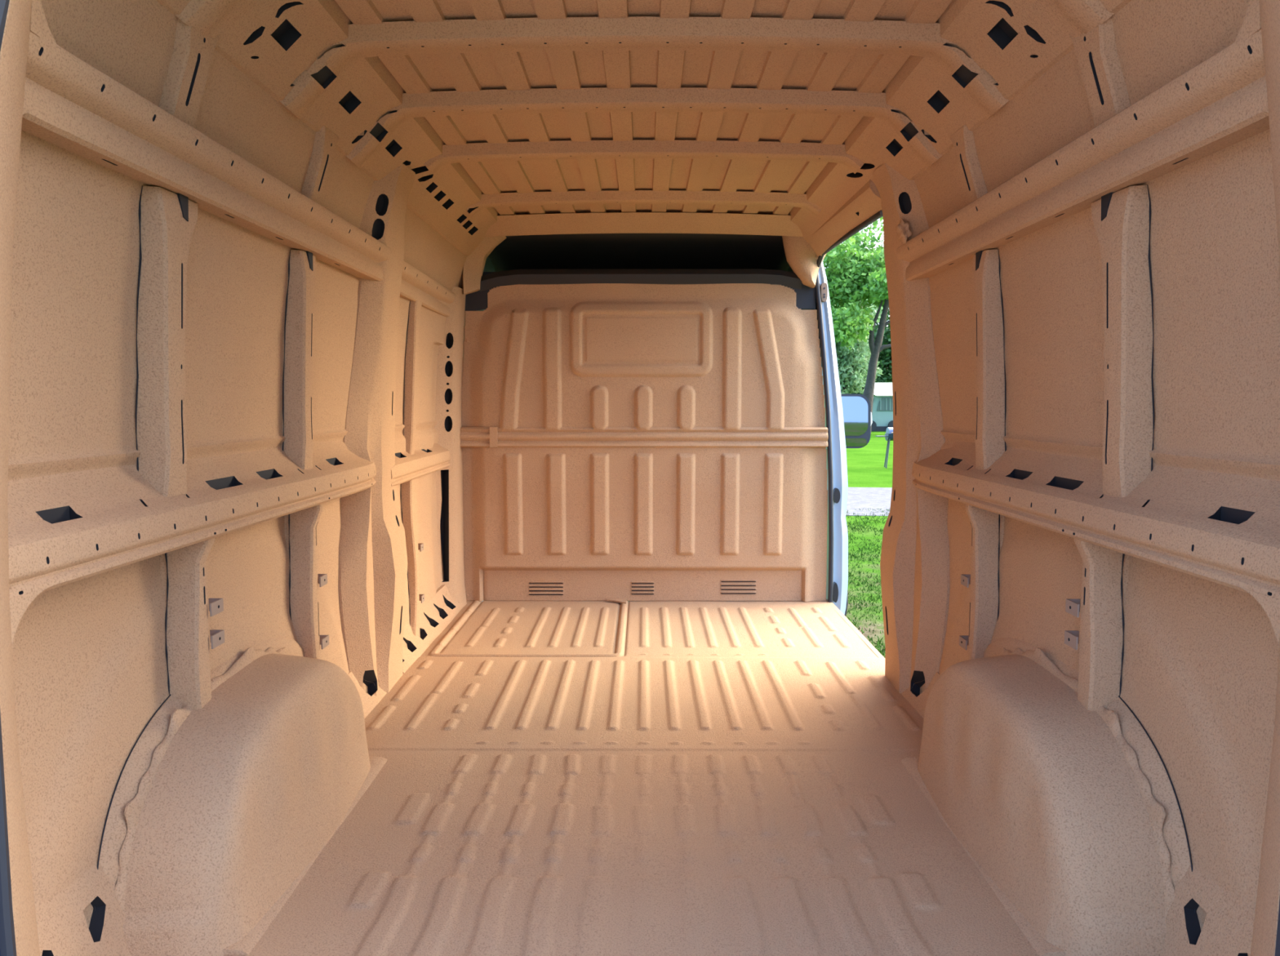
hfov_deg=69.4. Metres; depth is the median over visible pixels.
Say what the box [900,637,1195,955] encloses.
wheel arch
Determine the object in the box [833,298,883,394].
bushy tree
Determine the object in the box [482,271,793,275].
rail
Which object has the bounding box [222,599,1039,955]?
floor
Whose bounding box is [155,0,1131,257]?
ceiling
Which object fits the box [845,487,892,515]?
lane
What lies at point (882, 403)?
camper
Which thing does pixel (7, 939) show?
door
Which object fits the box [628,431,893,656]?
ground
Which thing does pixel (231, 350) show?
wall
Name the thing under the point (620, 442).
wall
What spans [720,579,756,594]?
air vent
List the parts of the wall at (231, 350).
corner sill, wall post, wall post, wall post, rail, rail, wall post, wall post, wall post, sill panel, wall post, wall post, rail, rail, sill panel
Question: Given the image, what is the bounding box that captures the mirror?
[840,394,872,448]
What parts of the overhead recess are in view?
shelf rail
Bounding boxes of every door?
[0,0,17,955]
[814,210,882,617]
[1274,896,1279,955]
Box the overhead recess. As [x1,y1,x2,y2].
[464,233,814,312]
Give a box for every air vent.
[528,581,564,595]
[631,581,654,594]
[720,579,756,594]
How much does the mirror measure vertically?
0.369 m
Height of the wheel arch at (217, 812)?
0.448 m
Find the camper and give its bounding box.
[871,382,893,431]
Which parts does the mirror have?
wide angle glass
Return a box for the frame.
[481,256,828,601]
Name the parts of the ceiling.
roof rail, door header rail, roof rail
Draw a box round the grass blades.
[845,508,889,657]
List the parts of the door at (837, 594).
jamb panel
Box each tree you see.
[822,216,891,427]
[825,267,892,395]
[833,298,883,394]
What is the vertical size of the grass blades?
0.045 m
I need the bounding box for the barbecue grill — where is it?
[875,426,893,467]
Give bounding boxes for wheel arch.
[93,636,386,955]
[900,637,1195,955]
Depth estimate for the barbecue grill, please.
22.10 m
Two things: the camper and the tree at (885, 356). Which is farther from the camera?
the tree at (885, 356)
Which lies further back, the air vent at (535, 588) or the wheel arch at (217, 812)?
the air vent at (535, 588)
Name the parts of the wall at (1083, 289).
sill panel, wall post, wall post, wall post, rail, rail, wall post, wall post, wall post, corner sill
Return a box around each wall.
[0,0,506,955]
[459,283,828,604]
[782,0,1279,955]
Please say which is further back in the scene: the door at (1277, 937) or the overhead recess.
the overhead recess
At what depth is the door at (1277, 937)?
1.14 m
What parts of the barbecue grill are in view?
leg, leg, lid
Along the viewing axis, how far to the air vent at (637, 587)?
4.76 m
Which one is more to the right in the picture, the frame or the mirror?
the mirror
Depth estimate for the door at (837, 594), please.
4.71 m
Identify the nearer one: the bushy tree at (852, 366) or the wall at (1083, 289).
the wall at (1083, 289)

